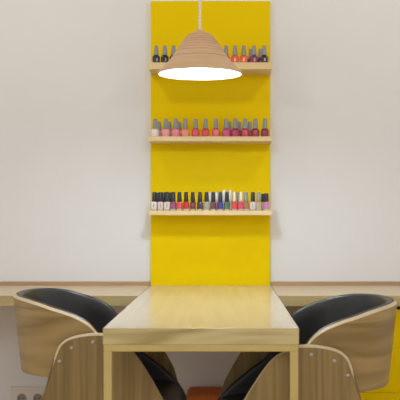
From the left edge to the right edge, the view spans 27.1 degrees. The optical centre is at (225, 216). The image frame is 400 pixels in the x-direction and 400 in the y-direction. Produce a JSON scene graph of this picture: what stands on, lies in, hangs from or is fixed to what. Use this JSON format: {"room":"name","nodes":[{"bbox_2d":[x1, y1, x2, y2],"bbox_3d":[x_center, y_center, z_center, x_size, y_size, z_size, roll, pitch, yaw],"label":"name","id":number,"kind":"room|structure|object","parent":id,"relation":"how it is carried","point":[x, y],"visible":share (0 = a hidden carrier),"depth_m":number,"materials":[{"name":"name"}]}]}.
{"room":"salon","nodes":[
{"label":"salon","id":0,"kind":"room"},
{"bbox_2d":[0,0,399,399],"bbox_3d":[0.000,-0.285,4.210,6.800,2.750,0.120,0,0,0],"label":"wall","id":1,"kind":"structure","parent":0,"point":[75,75],"depth_m":4.15,"materials":[{"name":"paint"}]},
{"bbox_2d":[11,386,45,399],"bbox_3d":[-0.980,0.899,4.144,0.192,0.108,0.012,0,0,0],"label":"power socket","id":2,"kind":"object","parent":1,"relation":"attached to","point":[17,392],"visible":0.95,"depth_m":4.14,"materials":[{"name":"white plastic"}]},
{"bbox_2d":[0,281,149,284],"bbox_3d":[-1.889,0.331,4.141,3.021,0.018,0.018,0,0,0],"label":"trim","id":3,"kind":"structure","parent":1,"relation":"attached to","point":[1,282],"depth_m":4.13,"materials":[{"name":"brown wood"}]},
{"bbox_2d":[0,285,149,305],"bbox_3d":[-1.839,0.363,3.870,2.922,0.046,0.560,0,0,0],"label":"countertop","id":4,"kind":"structure","parent":1,"relation":"attached to","point":[113,295],"depth_m":3.79,"materials":[{"name":"brown wood"}]},
{"bbox_2d":[151,1,269,284],"bbox_3d":[-0.077,-0.366,4.138,0.594,1.413,0.025,0,0,0],"label":"wall panel","id":5,"kind":"object","parent":1,"relation":"attached to","point":[185,249],"visible":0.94,"depth_m":4.12,"materials":[{"name":"yellow paint"}]},
{"bbox_2d":[148,136,271,143],"bbox_3d":[-0.075,-0.374,4.045,0.591,0.023,0.160,0,0,0],"label":"shelf","id":6,"kind":"object","parent":5,"relation":"attached to","point":[152,139],"visible":1,"depth_m":3.96,"materials":[{"name":"brown wood"}]},
{"bbox_2d":[151,118,158,135],"bbox_3d":[-0.342,-0.430,3.995,0.039,0.089,0.033,0,0,7],"label":"bottle","id":7,"kind":"object","parent":6,"relation":"on","point":[154,132],"visible":0.97,"depth_m":3.98,"materials":[{"name":"grey glass"}]},
{"bbox_2d":[157,121,161,135],"bbox_3d":[-0.329,-0.427,4.075,0.036,0.083,0.031,0,0,7],"label":"bottle","id":8,"kind":"object","parent":6,"relation":"on","point":[158,122],"visible":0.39,"depth_m":4.07,"materials":[{"name":"pink"}]},
{"bbox_2d":[162,118,169,135],"bbox_3d":[-0.290,-0.430,3.995,0.039,0.089,0.033,0,0,1],"label":"bottle","id":9,"kind":"object","parent":6,"relation":"on","point":[165,131],"visible":0.94,"depth_m":3.98,"materials":[{"name":"pink glass"}]},
{"bbox_2d":[168,121,171,135],"bbox_3d":[-0.278,-0.427,4.075,0.036,0.083,0.031,0,0,-6],"label":"bottle","id":10,"kind":"object","parent":6,"relation":"on","point":[169,122],"visible":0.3,"depth_m":4.07,"materials":[{"name":"pink"}]},
{"bbox_2d":[171,118,179,135],"bbox_3d":[-0.243,-0.430,3.995,0.039,0.089,0.033,0,0,6],"label":"bottle","id":11,"kind":"object","parent":6,"relation":"on","point":[175,131],"visible":0.96,"depth_m":3.98,"materials":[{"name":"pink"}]},
{"bbox_2d":[178,121,181,135],"bbox_3d":[-0.229,-0.427,4.075,0.036,0.083,0.031,0,0,5],"label":"bottle","id":12,"kind":"object","parent":6,"relation":"on","point":[179,122],"visible":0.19,"depth_m":4.07,"materials":[{"name":"brown"}]},
{"bbox_2d":[181,118,188,135],"bbox_3d":[-0.196,-0.430,3.995,0.039,0.089,0.033,0,0,-2],"label":"bottle","id":13,"kind":"object","parent":6,"relation":"on","point":[185,131],"visible":0.92,"depth_m":3.98,"materials":[{"name":"brown glass"}]},
{"bbox_2d":[192,118,199,135],"bbox_3d":[-0.146,-0.430,3.995,0.039,0.089,0.033,0,0,-8],"label":"bottle","id":14,"kind":"object","parent":6,"relation":"on","point":[195,131],"visible":0.93,"depth_m":3.98,"materials":[{"name":"red"}]},
{"bbox_2d":[201,118,209,135],"bbox_3d":[-0.099,-0.430,3.995,0.039,0.089,0.033,0,0,-1],"label":"bottle","id":15,"kind":"object","parent":6,"relation":"on","point":[205,131],"visible":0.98,"depth_m":3.98,"materials":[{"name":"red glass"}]},
{"bbox_2d":[212,118,219,135],"bbox_3d":[-0.049,-0.430,3.995,0.039,0.089,0.033,0,0,2],"label":"bottle","id":16,"kind":"object","parent":6,"relation":"on","point":[215,132],"visible":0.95,"depth_m":3.98,"materials":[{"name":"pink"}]},
{"bbox_2d":[222,118,229,135],"bbox_3d":[0.001,-0.430,3.995,0.039,0.089,0.033,0,0,-8],"label":"bottle","id":17,"kind":"object","parent":6,"relation":"on","point":[226,131],"visible":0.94,"depth_m":3.98,"materials":[{"name":"pink glass"}]},
{"bbox_2d":[231,118,238,135],"bbox_3d":[0.044,-0.430,3.995,0.039,0.089,0.033,0,0,-6],"label":"bottle","id":18,"kind":"object","parent":6,"relation":"on","point":[235,131],"visible":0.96,"depth_m":3.98,"materials":[{"name":"pink glass"}]},
{"bbox_2d":[237,121,241,135],"bbox_3d":[0.065,-0.427,4.075,0.036,0.083,0.031,0,0,4],"label":"bottle","id":19,"kind":"object","parent":6,"relation":"on","point":[238,122],"visible":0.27,"depth_m":4.07,"materials":[{"name":"pink"}]},
{"bbox_2d":[241,118,248,135],"bbox_3d":[0.092,-0.430,3.995,0.039,0.089,0.033,0,0,6],"label":"bottle","id":20,"kind":"object","parent":6,"relation":"on","point":[244,132],"visible":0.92,"depth_m":3.98,"materials":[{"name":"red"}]},
{"bbox_2d":[248,121,251,135],"bbox_3d":[0.117,-0.427,4.075,0.036,0.083,0.031,0,0,7],"label":"bottle","id":21,"kind":"object","parent":6,"relation":"on","point":[249,122],"visible":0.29,"depth_m":4.07,"materials":[{"name":"red"}]},
{"bbox_2d":[251,118,258,135],"bbox_3d":[0.141,-0.430,3.995,0.039,0.089,0.033,0,0,3],"label":"bottle","id":22,"kind":"object","parent":6,"relation":"on","point":[255,131],"visible":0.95,"depth_m":3.98,"materials":[{"name":"red"}]},
{"bbox_2d":[261,118,268,135],"bbox_3d":[0.188,-0.430,3.995,0.039,0.089,0.033,0,0,-5],"label":"bottle","id":23,"kind":"object","parent":6,"relation":"on","point":[264,132],"visible":0.92,"depth_m":3.98,"materials":[{"name":"red"}]},
{"bbox_2d":[148,62,271,74],"bbox_3d":[-0.075,-0.722,4.045,0.591,0.033,0.160,0,0,0],"label":"shelf","id":24,"kind":"object","parent":5,"relation":"attached to","point":[247,68],"visible":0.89,"depth_m":3.96,"materials":[{"name":"brown wood"}]},
{"bbox_2d":[152,45,159,61],"bbox_3d":[-0.336,-0.782,3.995,0.038,0.086,0.032,0,0,3],"label":"bottle","id":25,"kind":"object","parent":24,"relation":"on","point":[156,58],"visible":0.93,"depth_m":3.98,"materials":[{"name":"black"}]},
{"bbox_2d":[161,45,168,61],"bbox_3d":[-0.295,-0.782,3.995,0.038,0.086,0.032,0,0,6],"label":"bottle","id":26,"kind":"object","parent":24,"relation":"on","point":[164,58],"visible":0.88,"depth_m":3.98,"materials":[{"name":"black glass"}]},
{"bbox_2d":[169,45,175,58],"bbox_3d":[-0.253,-0.782,3.995,0.038,0.086,0.032,0,0,-3],"label":"bottle","id":27,"kind":"object","parent":24,"relation":"on","point":[173,50],"visible":0.38,"depth_m":3.99,"materials":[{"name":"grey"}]},
{"bbox_2d":[224,45,229,58],"bbox_3d":[0.000,-0.782,3.995,0.038,0.086,0.032,0,0,7],"label":"bottle","id":28,"kind":"object","parent":24,"relation":"on","point":[225,46],"visible":0.38,"depth_m":3.99,"materials":[{"name":"red"}]},
{"bbox_2d":[231,45,238,61],"bbox_3d":[0.043,-0.782,3.995,0.038,0.086,0.032,0,0,-1],"label":"bottle","id":29,"kind":"object","parent":24,"relation":"on","point":[234,58],"visible":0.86,"depth_m":3.98,"materials":[{"name":"red"}]},
{"bbox_2d":[240,45,247,61],"bbox_3d":[0.086,-0.782,3.995,0.038,0.086,0.032,0,0,2],"label":"bottle","id":30,"kind":"object","parent":24,"relation":"on","point":[243,58],"visible":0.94,"depth_m":3.98,"materials":[{"name":"orange"}]},
{"bbox_2d":[248,49,251,61],"bbox_3d":[0.122,-0.782,4.075,0.038,0.086,0.032,0,0,0],"label":"bottle","id":31,"kind":"object","parent":24,"relation":"on","point":[250,50],"visible":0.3,"depth_m":4.07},
{"bbox_2d":[250,45,257,61],"bbox_3d":[0.135,-0.782,3.995,0.038,0.086,0.032,0,0,8],"label":"bottle","id":32,"kind":"object","parent":24,"relation":"on","point":[253,58],"visible":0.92,"depth_m":3.98,"materials":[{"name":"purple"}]},
{"bbox_2d":[258,49,261,61],"bbox_3d":[0.170,-0.782,4.075,0.038,0.086,0.032,0,0,1],"label":"bottle","id":33,"kind":"object","parent":24,"relation":"on","point":[260,50],"visible":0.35,"depth_m":4.07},
{"bbox_2d":[260,45,267,61],"bbox_3d":[0.184,-0.782,3.995,0.038,0.086,0.032,0,0,8],"label":"bottle","id":34,"kind":"object","parent":24,"relation":"on","point":[264,58],"visible":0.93,"depth_m":3.98,"materials":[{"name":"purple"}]},
{"bbox_2d":[148,211,271,214],"bbox_3d":[-0.075,-0.020,4.045,0.591,0.022,0.160,0,0,0],"label":"shelf","id":35,"kind":"object","parent":5,"relation":"attached to","point":[149,212],"visible":0.94,"depth_m":3.96,"materials":[{"name":"brown wood"}]},
{"bbox_2d":[151,192,156,210],"bbox_3d":[-0.346,-0.076,3.995,0.028,0.090,0.029,0,0,5],"label":"bottle","id":36,"kind":"object","parent":35,"relation":"on","point":[153,203],"visible":1,"depth_m":3.98,"materials":[{"name":"grey glass"}]},
{"bbox_2d":[156,192,158,210],"bbox_3d":[-0.336,-0.076,4.075,0.028,0.090,0.028,0,0,-1],"label":"bottle","id":37,"kind":"object","parent":35,"relation":"on","point":[157,193],"visible":0.26,"depth_m":4.07,"materials":[{"name":"grey"}]},
{"bbox_2d":[158,192,163,210],"bbox_3d":[-0.315,-0.076,3.995,0.028,0.090,0.029,0,0,-2],"label":"bottle","id":38,"kind":"object","parent":35,"relation":"on","point":[160,199],"visible":1,"depth_m":3.98,"materials":[{"name":"pink glass"}]},
{"bbox_2d":[164,192,169,210],"bbox_3d":[-0.284,-0.076,3.995,0.028,0.090,0.029,0,0,-1],"label":"bottle","id":39,"kind":"object","parent":35,"relation":"on","point":[166,203],"visible":1,"depth_m":3.98,"materials":[{"name":"white glass"}]},
{"bbox_2d":[170,192,175,210],"bbox_3d":[-0.254,-0.076,3.995,0.028,0.090,0.028,0,0,8],"label":"bottle","id":40,"kind":"object","parent":35,"relation":"on","point":[172,203],"visible":1,"depth_m":3.98,"materials":[{"name":"pink"}]},
{"bbox_2d":[176,192,182,210],"bbox_3d":[-0.224,-0.076,3.995,0.028,0.090,0.028,0,0,5],"label":"bottle","id":41,"kind":"object","parent":35,"relation":"on","point":[179,205],"visible":1,"depth_m":3.98,"materials":[{"name":"red"}]},
{"bbox_2d":[183,192,188,210],"bbox_3d":[-0.192,-0.076,3.995,0.028,0.090,0.028,0,0,-3],"label":"bottle","id":42,"kind":"object","parent":35,"relation":"on","point":[185,203],"visible":1,"depth_m":3.98,"materials":[{"name":"red glass"}]},
{"bbox_2d":[190,192,195,210],"bbox_3d":[-0.159,-0.076,3.995,0.028,0.090,0.028,0,0,1],"label":"bottle","id":43,"kind":"object","parent":35,"relation":"on","point":[192,203],"visible":1,"depth_m":3.98,"materials":[{"name":"red"}]},
{"bbox_2d":[197,192,202,210],"bbox_3d":[-0.125,-0.076,3.995,0.028,0.090,0.028,0,0,3],"label":"bottle","id":44,"kind":"object","parent":35,"relation":"on","point":[199,203],"visible":1,"depth_m":3.98,"materials":[{"name":"purple glass"}]},
{"bbox_2d":[204,192,209,210],"bbox_3d":[-0.093,-0.076,3.995,0.028,0.090,0.029,0,0,-2],"label":"bottle","id":45,"kind":"object","parent":35,"relation":"on","point":[206,199],"visible":1,"depth_m":3.98,"materials":[{"name":"beige glass"}]},
{"bbox_2d":[210,192,215,210],"bbox_3d":[-0.062,-0.076,3.995,0.028,0.090,0.028,0,0,3],"label":"bottle","id":46,"kind":"object","parent":35,"relation":"on","point":[212,203],"visible":1,"depth_m":3.98,"materials":[{"name":"brown glass"}]},
{"bbox_2d":[215,192,218,210],"bbox_3d":[-0.045,-0.076,4.075,0.028,0.090,0.028,0,0,-5],"label":"bottle","id":47,"kind":"object","parent":35,"relation":"on","point":[216,193],"visible":0.45,"depth_m":4.07,"materials":[{"name":"red"}]},
{"bbox_2d":[217,192,222,210],"bbox_3d":[-0.027,-0.076,3.995,0.028,0.090,0.028,0,0,-3],"label":"bottle","id":48,"kind":"object","parent":35,"relation":"on","point":[220,199],"visible":1,"depth_m":3.98,"materials":[{"name":"blue glass"}]},
{"bbox_2d":[222,190,225,210],"bbox_3d":[-0.010,-0.082,4.090,0.028,0.103,0.028,0,0,4],"label":"bottle","id":49,"kind":"object","parent":35,"relation":"on","point":[223,191],"visible":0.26,"depth_m":4.08,"materials":[{"name":"white"}]},
{"bbox_2d":[224,192,229,210],"bbox_3d":[0.005,-0.076,3.995,0.028,0.090,0.028,0,0,-1],"label":"bottle","id":50,"kind":"object","parent":35,"relation":"on","point":[226,203],"visible":1,"depth_m":3.98,"materials":[{"name":"green glass"}]},
{"bbox_2d":[228,190,231,210],"bbox_3d":[0.020,-0.082,4.090,0.028,0.103,0.028,0,0,0],"label":"bottle","id":51,"kind":"object","parent":35,"relation":"on","point":[229,191],"visible":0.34,"depth_m":4.08,"materials":[{"name":"white"}]},
{"bbox_2d":[231,192,236,210],"bbox_3d":[0.040,-0.076,3.995,0.028,0.090,0.028,0,0,-6],"label":"bottle","id":52,"kind":"object","parent":35,"relation":"on","point":[233,203],"visible":1,"depth_m":3.98,"materials":[{"name":"red glass"}]},
{"bbox_2d":[236,192,238,210],"bbox_3d":[0.058,-0.076,4.075,0.028,0.090,0.028,0,0,-4],"label":"bottle","id":53,"kind":"object","parent":35,"relation":"on","point":[237,193],"visible":0.32,"depth_m":4.07,"materials":[{"name":"brown"}]},
{"bbox_2d":[238,192,243,210],"bbox_3d":[0.072,-0.076,3.995,0.028,0.090,0.028,0,0,4],"label":"bottle","id":54,"kind":"object","parent":35,"relation":"on","point":[240,203],"visible":1,"depth_m":3.98,"materials":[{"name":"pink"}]},
{"bbox_2d":[244,192,248,210],"bbox_3d":[0.097,-0.076,3.995,0.028,0.090,0.028,0,0,-8],"label":"bottle","id":55,"kind":"object","parent":35,"relation":"on","point":[246,203],"visible":1,"depth_m":3.98,"materials":[{"name":"brown glass"}]},
{"bbox_2d":[250,192,255,210],"bbox_3d":[0.130,-0.076,3.995,0.028,0.090,0.029,0,0,7],"label":"bottle","id":56,"kind":"object","parent":35,"relation":"on","point":[252,203],"visible":1,"depth_m":3.98,"materials":[{"name":"grey glass"}]},
{"bbox_2d":[256,192,261,210],"bbox_3d":[0.157,-0.076,3.995,0.028,0.090,0.028,0,0,1],"label":"bottle","id":57,"kind":"object","parent":35,"relation":"on","point":[258,199],"visible":1,"depth_m":3.98,"materials":[{"name":"beige glass"}]},
{"bbox_2d":[261,194,263,210],"bbox_3d":[0.184,-0.073,4.075,0.028,0.084,0.028,0,0,-4],"label":"bottle","id":58,"kind":"object","parent":35,"relation":"on","point":[262,195],"visible":0.41,"depth_m":4.07,"materials":[{"name":"pink"}]},
{"bbox_2d":[263,193,268,210],"bbox_3d":[0.195,-0.073,3.995,0.028,0.084,0.028,0,0,6],"label":"bottle","id":59,"kind":"object","parent":35,"relation":"on","point":[266,195],"visible":1,"depth_m":3.98,"materials":[{"name":"pink glass"}]},
{"bbox_2d":[271,281,399,284],"bbox_3d":[1.813,0.331,4.141,3.174,0.018,0.018,0,0,0],"label":"trim","id":60,"kind":"structure","parent":1,"relation":"attached to","point":[272,282],"depth_m":4.13,"materials":[{"name":"brown wood"}]},
{"bbox_2d":[271,285,399,305],"bbox_3d":[1.762,0.363,3.870,3.075,0.046,0.560,0,0,0],"label":"countertop","id":61,"kind":"structure","parent":1,"relation":"attached to","point":[289,295],"depth_m":3.79,"materials":[{"name":"brown wood"}]},
{"bbox_3d":[0.000,-1.720,1.325,6.800,0.120,5.650,0,0,0],"label":"ceiling","id":62,"kind":"structure","parent":0,"visible":0},
{"bbox_2d":[157,0,242,79],"bbox_3d":[-0.098,-1.094,3.100,0.320,1.132,0.320,0,0,0],"label":"pendant lamp","id":63,"kind":"object","parent":62,"relation":"hanging from","point":[199,56],"visible":1,"depth_m":3.03,"materials":[{"name":"brown wood"}]},
{"bbox_3d":[0.000,1.140,1.325,6.800,0.100,5.650,0,0,0],"label":"floor","id":64,"kind":"structure","parent":0,"visible":0},
{"bbox_2d":[13,288,186,399],"bbox_3d":[-0.474,0.686,3.170,0.645,0.808,0.631,0,0,0],"label":"armchair","id":65,"kind":"object","parent":64,"relation":"on","point":[60,331],"visible":0.85,"depth_m":2.89,"materials":[{"name":"brown wood"}]},
{"bbox_2d":[103,285,298,399],"bbox_3d":[-0.077,0.715,3.345,0.600,0.750,1.610,0,0,0],"label":"table","id":66,"kind":"object","parent":64,"relation":"on","point":[163,318],"visible":0.93,"depth_m":2.60,"materials":[{"name":"brown wood"}]},
{"bbox_2d":[186,387,221,399],"bbox_3d":[-0.072,0.964,4.010,0.236,0.252,0.220,0,0,0],"label":"footstool","id":67,"kind":"object","parent":64,"relation":"on","point":[193,393],"visible":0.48,"depth_m":3.94,"materials":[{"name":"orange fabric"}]},
{"bbox_2d":[218,293,396,399],"bbox_3d":[0.267,0.686,2.912,0.645,0.808,0.631,0,0,-3],"label":"armchair","id":68,"kind":"object","parent":64,"relation":"on","point":[345,346],"visible":0.89,"depth_m":2.65,"materials":[{"name":"brown wood"}]},
{"bbox_2d":[359,306,399,399],"bbox_3d":[0.950,0.740,3.877,0.900,0.700,0.505,0,0,0],"label":"base cabinet","id":69,"kind":"object","parent":64,"relation":"on","point":[391,391],"visible":0.02,"depth_m":3.62,"materials":[{"name":"yellow paint"}]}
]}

